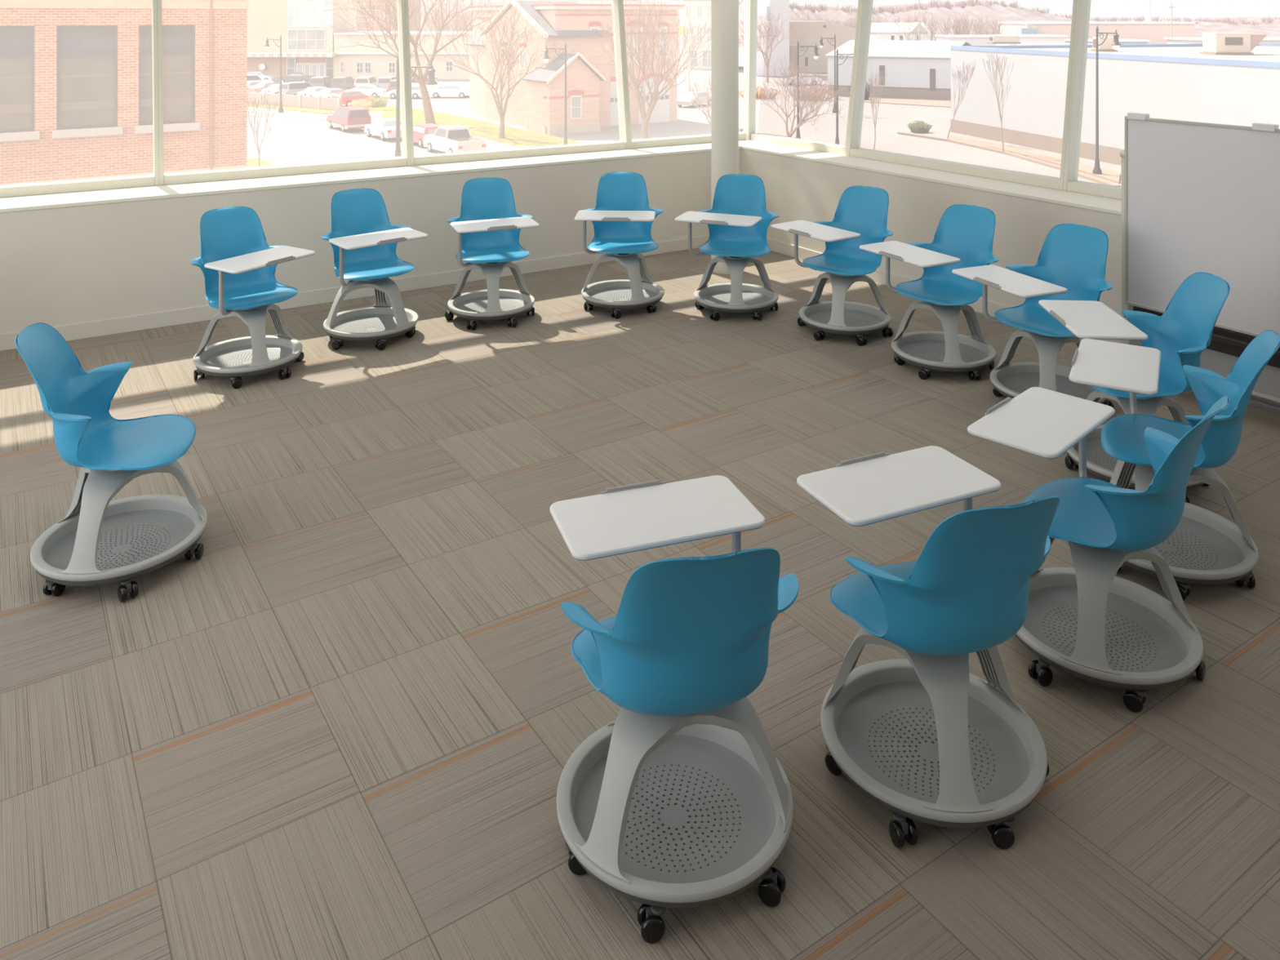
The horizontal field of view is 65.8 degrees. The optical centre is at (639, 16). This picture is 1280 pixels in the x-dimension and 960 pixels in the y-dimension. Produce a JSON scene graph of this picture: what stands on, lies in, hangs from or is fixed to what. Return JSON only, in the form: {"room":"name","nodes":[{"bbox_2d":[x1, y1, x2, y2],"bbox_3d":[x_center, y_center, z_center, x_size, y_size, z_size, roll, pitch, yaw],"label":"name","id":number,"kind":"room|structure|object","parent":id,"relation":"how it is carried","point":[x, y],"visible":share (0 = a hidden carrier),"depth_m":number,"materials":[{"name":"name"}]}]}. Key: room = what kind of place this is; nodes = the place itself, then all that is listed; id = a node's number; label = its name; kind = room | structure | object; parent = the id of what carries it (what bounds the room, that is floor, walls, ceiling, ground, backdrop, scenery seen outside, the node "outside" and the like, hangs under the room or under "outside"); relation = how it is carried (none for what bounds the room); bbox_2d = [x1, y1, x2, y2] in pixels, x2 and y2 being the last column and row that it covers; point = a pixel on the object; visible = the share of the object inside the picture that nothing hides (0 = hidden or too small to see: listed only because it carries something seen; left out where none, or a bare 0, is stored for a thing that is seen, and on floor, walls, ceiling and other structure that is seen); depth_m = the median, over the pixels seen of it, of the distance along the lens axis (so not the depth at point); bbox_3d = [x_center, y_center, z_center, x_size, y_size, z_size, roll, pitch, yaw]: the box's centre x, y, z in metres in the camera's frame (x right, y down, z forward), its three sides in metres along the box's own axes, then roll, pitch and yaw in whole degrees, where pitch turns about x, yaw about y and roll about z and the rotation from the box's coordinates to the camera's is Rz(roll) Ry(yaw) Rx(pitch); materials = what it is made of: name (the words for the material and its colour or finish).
{"room":"classroom","nodes":[
{"label":"classroom","id":0,"kind":"room"},
{"bbox_2d":[0,148,742,333],"bbox_3d":[-2.471,1.726,7.426,8.613,0.987,0.596,0,0,-30],"label":"wall","id":1,"kind":"structure","parent":0,"point":[60,266],"depth_m":7.06,"materials":[{"name":"white paint"}]},
{"bbox_2d":[0,0,159,197],"bbox_3d":[-4.354,0.194,6.773,1.888,2.027,0.385,0,0,-30],"label":"window","id":2,"kind":"structure","parent":1,"relation":"in","point":[45,188],"depth_m":6.99,"materials":[{"name":"beige paint"}]},
{"bbox_2d":[157,0,410,185],"bbox_3d":[-2.745,0.194,7.712,1.838,2.027,0.385,0,0,-30],"label":"window","id":3,"kind":"structure","parent":1,"relation":"in","point":[361,164],"depth_m":7.61,"materials":[{"name":"beige paint"}]},
{"bbox_2d":[0,235,709,351],"bbox_3d":[-2.528,2.047,7.122,8.144,0.105,0.012,0,0,-31],"label":"baseboard","id":4,"kind":"structure","parent":1,"relation":"attached to","point":[80,331],"depth_m":7.22,"materials":[{"name":"white paint"}]},
{"bbox_2d":[0,139,748,213],"bbox_3d":[-2.470,1.220,7.424,8.611,0.025,0.602,0,0,-30],"label":"window sill","id":5,"kind":"structure","parent":1,"relation":"on","point":[28,202],"depth_m":7.36,"materials":[{"name":"paint"}]},
{"bbox_2d":[404,0,629,165],"bbox_3d":[-1.071,0.194,8.689,2.038,2.027,0.385,0,0,-30],"label":"window","id":6,"kind":"structure","parent":1,"relation":"in","point":[624,142],"depth_m":8.68,"materials":[{"name":"beige paint"}]},
{"bbox_2d":[620,0,746,148],"bbox_3d":[0.378,0.194,9.534,1.317,2.027,0.385,0,0,-30],"label":"window","id":7,"kind":"structure","parent":1,"relation":"in","point":[688,140],"depth_m":9.19,"materials":[{"name":"beige paint"}]},
{"bbox_2d":[0,248,1279,959],"bbox_3d":[0.509,2.160,2.975,8.640,0.120,12.100,0,0,-33],"label":"floor","id":8,"kind":"structure","parent":0,"point":[348,726],"depth_m":3.15,"materials":[{"name":"carpet"}]},
{"bbox_2d":[14,322,207,602],"bbox_3d":[-2.018,1.640,3.806,0.643,0.912,0.621,0,0,-14],"label":"swivel chair","id":9,"kind":"object","parent":8,"relation":"on","point":[155,531],"visible":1,"depth_m":3.80,"materials":[{"name":"blue plastic"}]},
{"bbox_2d":[36,509,202,586],"bbox_3d":[-1.996,2.030,3.812,0.588,0.050,0.588,0,0,30],"label":"tray","id":10,"kind":"object","parent":9,"relation":"on","point":[147,535],"depth_m":3.81,"materials":[{"name":"grey plastic"}]},
{"bbox_2d":[191,206,315,388],"bbox_3d":[-2.305,1.640,5.863,0.619,0.913,0.767,0,0,-43],"label":"chair","id":11,"kind":"object","parent":8,"relation":"on","point":[237,264],"visible":1,"depth_m":5.91,"materials":[{"name":"blue plastic"}]},
{"bbox_2d":[195,344,300,377],"bbox_3d":[-2.319,2.030,5.865,0.588,0.050,0.588,0,0,26],"label":"tray","id":12,"kind":"object","parent":11,"relation":"on","point":[215,360],"depth_m":5.84,"materials":[{"name":"grey plastic"}]},
{"bbox_2d":[321,188,427,350],"bbox_3d":[-1.766,1.642,6.470,0.642,0.917,0.768,0,0,-39],"label":"chair","id":13,"kind":"object","parent":8,"relation":"on","point":[363,241],"visible":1,"depth_m":6.54,"materials":[{"name":"blue plastic"}]},
{"bbox_2d":[324,314,416,341],"bbox_3d":[-1.761,2.030,6.487,0.588,0.050,0.588,0,0,0],"label":"tray","id":14,"kind":"object","parent":13,"relation":"on","point":[352,327],"depth_m":6.48,"materials":[{"name":"grey plastic"}]},
{"bbox_2d":[444,177,539,329],"bbox_3d":[-1.039,1.640,6.887,0.617,0.913,0.796,0,0,-14],"label":"chair","id":15,"kind":"object","parent":8,"relation":"on","point":[488,226],"visible":1,"depth_m":7.00,"materials":[{"name":"blue plastic"}]},
{"bbox_2d":[448,296,533,319],"bbox_3d":[-1.038,2.030,6.914,0.588,0.050,0.588,0,0,-41],"label":"tray","id":16,"kind":"object","parent":15,"relation":"on","point":[472,308],"depth_m":6.92,"materials":[{"name":"grey plastic"}]},
{"bbox_2d":[574,172,664,319],"bbox_3d":[-0.145,1.640,7.170,0.645,0.912,0.739,0,0,-2],"label":"chair","id":17,"kind":"object","parent":8,"relation":"on","point":[622,218],"visible":1,"depth_m":7.28,"materials":[{"name":"blue plastic"}]},
{"bbox_2d":[582,286,662,309],"bbox_3d":[-0.124,2.030,7.171,0.588,0.050,0.588,0,0,37],"label":"tray","id":18,"kind":"object","parent":17,"relation":"on","point":[609,297],"depth_m":7.16,"materials":[{"name":"grey plastic"}]},
{"bbox_2d":[549,475,798,943],"bbox_3d":[0.082,1.642,2.567,0.605,0.917,0.815,0,0,-12],"label":"chair","id":19,"kind":"object","parent":8,"relation":"on","point":[682,652],"visible":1,"depth_m":2.41,"materials":[{"name":"blue plastic"}]},
{"bbox_2d":[570,734,778,908],"bbox_3d":[0.088,2.030,2.536,0.588,0.050,0.588,0,0,-20],"label":"tray","id":20,"kind":"object","parent":19,"relation":"on","point":[701,766],"depth_m":2.53,"materials":[{"name":"grey plastic"}]},
{"bbox_2d":[711,0,738,274],"bbox_3d":[0.703,0.600,8.183,0.226,3.000,0.226,0,0,-33],"label":"column","id":21,"kind":"structure","parent":8,"relation":"on","point":[724,13],"depth_m":8.08,"materials":[{"name":"paint"}]},
{"bbox_2d":[674,173,778,320],"bbox_3d":[0.666,1.642,7.067,0.632,0.917,0.779,0,0,23],"label":"chair","id":22,"kind":"object","parent":8,"relation":"on","point":[738,220],"visible":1,"depth_m":7.17,"materials":[{"name":"blue plastic"}]},
{"bbox_2d":[695,289,776,313],"bbox_3d":[0.686,2.030,7.077,0.588,0.050,0.588,0,0,35],"label":"tray","id":23,"kind":"object","parent":22,"relation":"on","point":[755,301],"depth_m":7.09,"materials":[{"name":"grey plastic"}]},
{"bbox_2d":[770,186,893,346],"bbox_3d":[1.351,1.642,6.604,0.775,0.917,0.614,0,0,-35],"label":"chair","id":24,"kind":"object","parent":8,"relation":"on","point":[860,216],"visible":0.99,"depth_m":6.69,"materials":[{"name":"blue plastic"}]},
{"bbox_2d":[800,308,888,334],"bbox_3d":[1.367,2.030,6.608,0.588,0.050,0.588,0,0,-38],"label":"tray","id":25,"kind":"object","parent":24,"relation":"on","point":[866,321],"depth_m":6.61,"materials":[{"name":"grey plastic"}]},
{"bbox_2d":[796,445,1059,849],"bbox_3d":[0.817,1.640,2.778,0.625,0.913,0.777,0,0,-17],"label":"chair","id":26,"kind":"object","parent":8,"relation":"on","point":[966,592],"visible":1,"depth_m":2.65,"materials":[{"name":"blue plastic"}]},
{"bbox_2d":[831,681,1035,828],"bbox_3d":[0.810,2.030,2.758,0.588,0.050,0.588,0,0,33],"label":"tray","id":27,"kind":"object","parent":26,"relation":"on","point":[863,713],"depth_m":2.77,"materials":[{"name":"grey plastic"}]},
{"bbox_2d":[859,204,998,380],"bbox_3d":[1.807,1.642,5.947,0.773,0.917,0.616,0,0,-28],"label":"chair","id":28,"kind":"object","parent":8,"relation":"on","point":[963,237],"visible":0.98,"depth_m":6.02,"materials":[{"name":"blue plastic"}]},
{"bbox_2d":[893,339,993,372],"bbox_3d":[1.822,2.030,5.948,0.588,0.050,0.588,0,0,36],"label":"tray","id":29,"kind":"object","parent":28,"relation":"on","point":[976,355],"depth_m":5.95,"materials":[{"name":"grey plastic"}]},
{"bbox_2d":[951,223,1114,408],"bbox_3d":[2.187,1.642,5.374,0.822,0.917,0.613,0,0,-23],"label":"chair","id":30,"kind":"object","parent":8,"relation":"on","point":[1070,264],"visible":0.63,"depth_m":5.48,"materials":[{"name":"blue plastic"}]},
{"bbox_2d":[992,372,1106,404],"bbox_3d":[2.224,2.030,5.384,0.588,0.050,0.588,0,0,-36],"label":"tray","id":31,"kind":"object","parent":30,"relation":"on","point":[1011,384],"depth_m":5.48,"materials":[{"name":"grey plastic"}]},
{"bbox_2d":[967,386,1230,712],"bbox_3d":[1.523,1.642,3.265,0.748,0.917,0.653,0,0,44],"label":"chair","id":32,"kind":"object","parent":8,"relation":"on","point":[1104,525],"visible":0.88,"depth_m":3.21,"materials":[{"name":"blue plastic"}]},
{"bbox_2d":[1014,585,1195,689],"bbox_3d":[1.514,2.030,3.267,0.588,0.050,0.588,0,0,-30],"label":"tray","id":33,"kind":"object","parent":32,"relation":"on","point":[1166,640],"depth_m":3.26,"materials":[{"name":"grey plastic"}]},
{"bbox_2d":[1038,271,1230,502],"bbox_3d":[2.284,1.642,4.530,0.729,0.917,0.678,0,0,3],"label":"chair","id":34,"kind":"object","parent":8,"relation":"on","point":[1184,330],"visible":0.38,"depth_m":4.53,"materials":[{"name":"blue plastic"}]},
{"bbox_2d":[1067,437,1204,490],"bbox_3d":[2.264,2.030,4.514,0.588,0.050,0.588,0,0,-38],"label":"tray","id":35,"kind":"object","parent":34,"relation":"on","point":[1102,465],"depth_m":4.53,"materials":[{"name":"grey plastic"}]},
{"bbox_2d":[1068,329,1279,600],"bbox_3d":[2.067,1.642,3.841,0.718,0.917,0.680,0,0,28],"label":"chair","id":36,"kind":"object","parent":8,"relation":"on","point":[1133,369],"visible":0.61,"depth_m":3.80,"materials":[{"name":"blue plastic"}]},
{"bbox_2d":[1123,515,1252,585],"bbox_3d":[2.033,2.030,3.820,0.588,0.050,0.588,0,0,-14],"label":"tray","id":37,"kind":"object","parent":36,"relation":"on","point":[1206,535],"depth_m":3.76,"materials":[{"name":"grey plastic"}]},
{"bbox_2d":[1119,112,1279,414],"bbox_3d":[3.314,1.327,4.991,0.519,1.547,1.877,0,0,-33],"label":"whiteboard","id":38,"kind":"object","parent":8,"relation":"on","point":[1197,197],"visible":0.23,"depth_m":5.32,"materials":[{"name":"plastic"}]},
{"bbox_2d":[1124,306,1279,368],"bbox_3d":[3.266,1.724,4.968,0.123,0.121,1.670,0,0,-33],"label":"marker tray","id":39,"kind":"object","parent":38,"relation":"on","point":[1228,341],"depth_m":5.22,"materials":[{"name":"grey metal"}]},
{"bbox_2d":[742,148,1121,315],"bbox_3d":[4.063,1.726,4.943,0.460,0.987,11.470,0,0,-33],"label":"wall","id":40,"kind":"structure","parent":0,"point":[796,188],"depth_m":7.50,"materials":[{"name":"white paint"}]},
{"bbox_2d":[742,0,757,139],"bbox_3d":[1.112,0.194,9.931,0.124,2.028,0.486,0,0,12],"label":"trim","id":41,"kind":"structure","parent":40,"relation":"attached to","point":[751,6],"depth_m":9.84,"materials":[{"name":"beige paint"}]},
{"bbox_2d":[751,0,860,155],"bbox_3d":[1.600,0.194,9.254,0.385,2.027,1.300,0,0,-33],"label":"window","id":42,"kind":"structure","parent":40,"relation":"in","point":[763,137],"depth_m":8.91,"materials":[{"name":"beige paint"}]},
{"bbox_2d":[742,139,1121,215],"bbox_3d":[4.061,1.220,4.940,0.466,0.025,11.469,0,0,-33],"label":"window sill","id":43,"kind":"structure","parent":40,"relation":"on","point":[1108,205],"depth_m":7.39,"materials":[{"name":"paint"}]},
{"bbox_2d":[766,237,1121,343],"bbox_3d":[3.985,2.047,4.632,0.012,0.105,11.037,0,0,-33],"label":"baseboard","id":44,"kind":"structure","parent":40,"relation":"attached to","point":[878,276],"depth_m":7.79,"materials":[{"name":"white paint"}]},
{"bbox_2d":[846,0,1076,190],"bbox_3d":[2.528,0.194,7.848,0.385,2.027,2.070,0,0,-33],"label":"window","id":45,"kind":"structure","parent":40,"relation":"in","point":[854,148],"depth_m":8.07,"materials":[{"name":"beige paint"}]},
{"bbox_2d":[1062,0,1121,199],"bbox_3d":[3.668,0.194,6.120,0.385,2.027,2.070,0,0,-33],"label":"window","id":46,"kind":"structure","parent":40,"relation":"in","point":[1070,183],"depth_m":6.92,"materials":[{"name":"beige paint"}]},
{"label":"outside","id":47,"kind":"structure","parent":0,"visible":0},
{"bbox_2d":[987,35,1021,44],"bbox_3d":[33.869,2.143,92.014,2.600,0.745,1.400,0,0,0],"label":"rooftop unit","id":48,"kind":"object","parent":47,"point":[993,39],"visible":1,"depth_m":91.41,"materials":[{"name":"metal"}]},
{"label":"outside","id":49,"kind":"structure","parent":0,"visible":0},
{"bbox_2d":[247,46,1121,186],"bbox_3d":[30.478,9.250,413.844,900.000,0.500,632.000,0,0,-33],"label":"ground","id":50,"kind":"structure","parent":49,"point":[891,119],"depth_m":76.79,"materials":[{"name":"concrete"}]},
{"bbox_2d":[0,0,248,185],"bbox_3d":[-44.485,0.050,22.517,63.850,17.900,18.120,0,0,-33],"label":"brick building","id":51,"kind":"structure","parent":50,"relation":"on","point":[76,76],"depth_m":30.53,"materials":[{"name":"brown brick"}]},
{"bbox_2d":[247,158,274,167],"bbox_3d":[-23.052,8.980,55.719,6.200,0.080,15.100,0,0,-33],"label":"lawn","id":52,"kind":"structure","parent":50,"relation":"on","point":[252,162],"depth_m":60.51,"materials":[{"name":"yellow plant"}]},
{"bbox_2d":[247,93,277,166],"bbox_3d":[-20.932,6.632,54.218,1.903,4.946,1.332,0,0,-10],"label":"sapling","id":53,"kind":"object","parent":52,"relation":"on","point":[255,99],"visible":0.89,"depth_m":54.21,"materials":[{"name":"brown plant"}]},
{"bbox_2d":[247,90,342,110],"bbox_3d":[-38.434,8.375,101.392,9.048,1.250,22.853,0,0,-33],"label":"wall","id":54,"kind":"structure","parent":50,"relation":"on","point":[319,102],"depth_m":97.85,"materials":[{"name":"beige"}]},
{"bbox_2d":[277,81,313,95],"bbox_3d":[-37.337,8.093,109.124,2.004,1.825,4.830,0,0,35],"label":"car","id":55,"kind":"object","parent":50,"relation":"on","point":[291,88],"visible":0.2,"depth_m":107.44,"materials":[{"name":"grey paint"}]},
{"bbox_2d":[247,106,382,119],"bbox_3d":[-31.046,8.987,94.711,13.800,0.065,18.400,0,0,-33],"label":"sidewalk","id":56,"kind":"structure","parent":50,"relation":"on","point":[306,115],"depth_m":91.16,"materials":[{"name":"concrete"}]},
{"bbox_2d":[248,102,395,114],"bbox_3d":[-32.755,8.980,99.754,14.100,0.080,19.500,0,0,-33],"label":"lawn","id":57,"kind":"structure","parent":50,"relation":"on","point":[285,108],"depth_m":95.82,"materials":[{"name":"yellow plant"}]},
{"bbox_2d":[330,75,354,90],"bbox_3d":[-35.616,8.093,119.236,2.004,1.825,4.830,0,0,0],"label":"car","id":58,"kind":"object","parent":50,"relation":"on","point":[344,82],"visible":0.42,"depth_m":116.91,"materials":[{"name":"grey paint"}]},
{"bbox_2d":[326,106,371,132],"bbox_3d":[-23.227,8.092,78.868,2.004,1.825,4.860,0,0,-36],"label":"car","id":59,"kind":"object","parent":50,"relation":"on","point":[348,117],"visible":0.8,"depth_m":77.20,"materials":[{"name":"red paint"}]},
{"bbox_2d":[331,90,374,106],"bbox_3d":[-29.004,8.278,100.126,1.804,1.455,4.030,0,0,37],"label":"car","id":60,"kind":"object","parent":50,"relation":"on","point":[347,97],"visible":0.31,"depth_m":98.93,"materials":[{"name":"red paint"}]},
{"bbox_2d":[247,0,472,79],"bbox_3d":[-39.568,-0.450,148.582,50.323,18.900,39.644,0,0,-33],"label":"building","id":61,"kind":"structure","parent":50,"relation":"on","point":[303,28],"depth_m":141.99,"materials":[{"name":"beige brick"}]},
{"bbox_2d":[345,84,387,97],"bbox_3d":[-30.653,8.293,109.936,4.730,1.425,1.884,0,0,0],"label":"car","id":62,"kind":"object","parent":50,"relation":"on","point":[367,90],"visible":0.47,"depth_m":109.06,"materials":[{"name":"white paint"}]},
{"bbox_2d":[364,118,401,141],"bbox_3d":[-18.742,8.293,73.339,1.884,1.425,4.730,0,0,-35],"label":"car","id":63,"kind":"object","parent":50,"relation":"on","point":[384,128],"visible":0.72,"depth_m":72.22,"materials":[{"name":"grey paint"}]},
{"bbox_2d":[356,0,420,31],"bbox_3d":[-46.887,-0.450,176.998,16.425,18.900,15.552,0,0,-33],"label":"office block","id":64,"kind":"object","parent":50,"relation":"on","point":[413,28],"visible":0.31,"depth_m":171.99,"materials":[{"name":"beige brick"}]},
{"bbox_2d":[394,55,437,156],"bbox_3d":[-12.921,5.595,56.687,2.670,6.810,0.760,0,0,0],"label":"street lamp","id":65,"kind":"object","parent":50,"relation":"on","point":[431,83],"visible":0.73,"depth_m":56.59,"materials":[{"name":"grey metal"}]},
{"bbox_2d":[413,123,439,147],"bbox_3d":[-15.072,8.277,69.411,1.804,1.455,4.030,0,0,-35],"label":"car","id":66,"kind":"object","parent":50,"relation":"on","point":[420,131],"visible":0.31,"depth_m":68.14,"materials":[{"name":"red paint"}]},
{"bbox_2d":[428,84,469,97],"bbox_3d":[-21.083,8.293,110.140,4.730,1.425,1.884,0,0,0],"label":"car","id":67,"kind":"object","parent":50,"relation":"on","point":[450,89],"visible":0.98,"depth_m":109.24,"materials":[{"name":"white paint"}]},
{"bbox_2d":[423,124,486,153],"bbox_3d":[-12.182,8.102,64.849,2.054,1.805,5.430,0,0,-35],"label":"pickup truck","id":68,"kind":"object","parent":50,"relation":"on","point":[453,138],"visible":0.77,"depth_m":63.98,"materials":[{"name":"beige paint"}]},
{"bbox_2d":[382,108,585,147],"bbox_3d":[-16.233,8.980,80.884,8.900,0.080,32.800,0,0,-33],"label":"lawn","id":69,"kind":"structure","parent":50,"relation":"on","point":[516,137],"depth_m":77.35,"materials":[{"name":"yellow plant"}]},
{"bbox_2d":[324,0,508,124],"bbox_3d":[-18.712,1.243,83.570,15.718,15.865,12.767,0,0,-33],"label":"leafless tree","id":70,"kind":"object","parent":69,"relation":"on","point":[421,79],"visible":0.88,"depth_m":82.16,"materials":[{"name":"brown plant"}]},
{"bbox_2d":[424,1,572,137],"bbox_3d":[-10.380,3.905,74.266,10.544,10.425,9.168,0,0,-4],"label":"leafless tree","id":71,"kind":"object","parent":69,"relation":"on","point":[501,111],"visible":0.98,"depth_m":73.79,"materials":[{"name":"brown plant"}]},
{"bbox_2d":[472,136,517,150],"bbox_3d":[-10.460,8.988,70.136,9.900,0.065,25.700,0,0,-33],"label":"sidewalk","id":72,"kind":"structure","parent":50,"relation":"on","point":[491,144],"depth_m":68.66,"materials":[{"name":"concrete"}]},
{"bbox_2d":[542,43,567,144],"bbox_3d":[-5.551,5.330,65.464,1.780,7.340,0.507,0,0,0],"label":"street lamp","id":73,"kind":"object","parent":72,"relation":"on","point":[546,58],"visible":0.9,"depth_m":65.41,"materials":[{"name":"grey metal"}]},
{"bbox_2d":[465,0,684,134],"bbox_3d":[-7.664,3.750,89.232,14.800,10.500,24.900,0,0,-33],"label":"brick building","id":74,"kind":"structure","parent":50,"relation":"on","point":[536,103],"depth_m":80.84,"materials":[{"name":"brick"}]},
{"bbox_2d":[591,0,711,139],"bbox_3d":[1.696,3.859,69.601,9.700,10.573,9.070,0,0,4],"label":"leafless tree","id":75,"kind":"object","parent":50,"relation":"on","point":[646,117],"visible":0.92,"depth_m":69.93,"materials":[{"name":"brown plant"}]},
{"bbox_2d":[676,91,711,107],"bbox_3d":[5.541,8.293,99.568,1.884,1.425,4.730,0,0,37],"label":"car","id":76,"kind":"object","parent":50,"relation":"on","point":[682,100],"visible":0.68,"depth_m":98.62,"materials":[{"name":"beige paint"}]},
{"bbox_2d":[679,0,711,69],"bbox_3d":[11.141,1.050,175.782,14.231,15.900,14.532,0,0,-33],"label":"apartment building","id":77,"kind":"structure","parent":50,"relation":"on","point":[700,10],"depth_m":169.98,"materials":[{"name":"beige paint"}]},
{"bbox_2d":[678,73,743,126],"bbox_3d":[4.796,6.552,70.529,3.855,5.120,4.673,0,0,-33],"label":"leafless tree","id":78,"kind":"object","parent":50,"relation":"on","point":[709,77],"visible":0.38,"depth_m":70.46,"materials":[{"name":"brown plant"}]},
{"bbox_2d":[743,0,789,75],"bbox_3d":[19.651,1.900,154.502,9.928,14.200,10.794,0,0,-33],"label":"building","id":79,"kind":"structure","parent":50,"relation":"on","point":[774,7],"depth_m":150.01,"materials":[{"name":"beige"}]},
{"bbox_2d":[738,13,801,82],"bbox_3d":[16.432,4.191,134.428,9.560,9.884,9.173,0,0,-33],"label":"leafless tree","id":80,"kind":"object","parent":50,"relation":"on","point":[765,52],"visible":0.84,"depth_m":134.27,"materials":[{"name":"brown plant"}]},
{"bbox_2d":[755,55,847,137],"bbox_3d":[11.230,5.869,67.241,6.215,6.476,6.860,0,0,25],"label":"leafless tree","id":81,"kind":"object","parent":50,"relation":"on","point":[808,95],"visible":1,"depth_m":66.53,"materials":[{"name":"brown plant"}]},
{"bbox_2d":[789,21,855,72],"bbox_3d":[29.575,4.880,167.001,17.401,8.240,18.081,0,0,-33],"label":"store","id":82,"kind":"structure","parent":50,"relation":"on","point":[811,33],"depth_m":160.00,"materials":[{"name":"beige paint"}]},
{"bbox_2d":[420,0,1279,46],"bbox_3d":[79.600,-0.018,440.004,511.026,18.035,469.136,0,0,-33],"label":"hill","id":83,"kind":"structure","parent":50,"relation":"on","point":[1007,13],"depth_m":392.87,"materials":[{"name":"white snow"}]},
{"bbox_2d":[420,0,1279,50],"bbox_3d":[97.090,0.223,379.997,399.500,17.554,223.874,0,0,-33],"label":"woodland","id":84,"kind":"object","parent":50,"relation":"on","point":[955,27],"visible":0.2,"depth_m":264.63,"materials":[{"name":"beige plant"}]},
{"bbox_2d":[865,70,885,150],"bbox_3d":[15.134,6.288,63.917,1.315,5.634,1.447,0,0,5],"label":"sapling","id":85,"kind":"object","parent":50,"relation":"on","point":[870,81],"visible":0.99,"depth_m":63.69,"materials":[{"name":"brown plant"}]},
{"bbox_2d":[825,40,972,99],"bbox_3d":[32.257,5.950,119.785,26.237,6.100,23.158,0,0,-33],"label":"building","id":86,"kind":"structure","parent":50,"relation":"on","point":[909,68],"depth_m":110.02,"materials":[{"name":"stone"}]},
{"bbox_2d":[870,22,928,40],"bbox_3d":[61.007,5.150,233.977,15.029,7.700,14.121,0,0,-33],"label":"house","id":87,"kind":"structure","parent":50,"relation":"on","point":[878,31],"depth_m":230.03,"materials":[{"name":"white"}]},
{"bbox_2d":[864,96,951,107],"bbox_3d":[28.540,8.970,105.630,10.700,0.100,15.400,0,0,-33],"label":"slab","id":88,"kind":"object","parent":50,"relation":"on","point":[945,103],"visible":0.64,"depth_m":103.88,"materials":[{"name":"concrete"}]},
{"bbox_2d":[946,61,976,138],"bbox_3d":[23.337,6.143,71.503,1.519,5.931,2.506,0,0,-33],"label":"sapling","id":89,"kind":"object","parent":50,"relation":"on","point":[959,74],"visible":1,"depth_m":71.71,"materials":[{"name":"brown plant"}]},
{"bbox_2d":[934,35,995,45],"bbox_3d":[63.755,6.200,181.817,16.600,5.600,8.600,0,0,0],"label":"shed","id":90,"kind":"object","parent":50,"relation":"on","point":[974,40],"visible":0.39,"depth_m":177.79,"materials":[{"name":"grey"}]},
{"bbox_2d":[982,49,1013,154],"bbox_3d":[23.655,5.631,64.876,2.083,6.954,1.590,0,0,7],"label":"sapling","id":91,"kind":"object","parent":50,"relation":"on","point":[992,56],"visible":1,"depth_m":64.96,"materials":[{"name":"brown plant"}]},
{"bbox_2d":[897,131,1120,186],"bbox_3d":[23.293,8.935,64.159,2.122,0.170,24.844,0,0,-12],"label":"curb","id":92,"kind":"object","parent":50,"relation":"on","point":[1096,180],"visible":0.78,"depth_m":63.81,"materials":[{"name":"concrete"}]},
{"bbox_2d":[993,34,1067,45],"bbox_3d":[64.219,6.000,162.954,9.600,6.000,6.600,0,0,0],"label":"shed","id":93,"kind":"object","parent":50,"relation":"on","point":[1024,38],"visible":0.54,"depth_m":159.96,"materials":[{"name":"white"}]},
{"bbox_2d":[948,135,1119,183],"bbox_3d":[24.962,8.960,63.857,2.110,0.120,21.169,0,0,-10],"label":"strip","id":94,"kind":"object","parent":50,"relation":"on","point":[1107,175],"visible":0.69,"depth_m":62.32,"materials":[{"name":"beige concrete"}]},
{"bbox_2d":[1092,26,1120,174],"bbox_3d":[26.181,4.730,55.529,0.507,8.540,1.780,0,0,-23],"label":"street lamp","id":95,"kind":"object","parent":94,"relation":"on","point":[1116,45],"visible":1,"depth_m":56.04,"materials":[{"name":"grey metal"}]},
{"bbox_2d":[998,21,1195,44],"bbox_3d":[121.826,5.175,268.646,52.450,7.650,41.413,0,0,-33],"label":"shed","id":96,"kind":"object","parent":50,"relation":"on","point":[1155,32],"visible":0.55,"depth_m":260.02,"materials":[{"name":"white plastic"}]},
{"bbox_2d":[950,43,1279,165],"bbox_3d":[48.106,5.640,50.342,47.076,6.720,71.306,0,0,-33],"label":"warehouse","id":97,"kind":"structure","parent":50,"relation":"on","point":[1171,82],"depth_m":62.26,"materials":[{"name":"stone"}]},
{"bbox_2d":[1090,36,1117,51],"bbox_3d":[33.717,1.992,71.907,1.400,1.045,1.200,0,0,0],"label":"rooftop unit","id":98,"kind":"object","parent":97,"relation":"on","point":[1107,46],"visible":0.77,"depth_m":71.42,"materials":[{"name":"metal"}]},
{"bbox_2d":[1200,32,1267,54],"bbox_3d":[39.653,1.792,66.032,3.500,1.445,1.800,0,0,0],"label":"rooftop unit","id":99,"kind":"object","parent":97,"relation":"on","point":[1213,43],"visible":1,"depth_m":65.23,"materials":[{"name":"metal"}]},
{"bbox_2d":[1250,34,1267,51],"bbox_3d":[40.853,1.720,66.041,1.100,1.100,1.600,0,0,0],"label":"hood","id":100,"kind":"object","parent":99,"relation":"attached to","point":[1255,39],"depth_m":65.25,"materials":[{"name":"beige"}]},
{"bbox_2d":[1164,37,1279,44],"bbox_3d":[105.885,6.400,176.067,20.600,5.200,8.600,0,0,0],"label":"shed","id":101,"kind":"object","parent":50,"relation":"on","point":[1169,40],"visible":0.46,"depth_m":173.08,"materials":[{"name":"grey"}]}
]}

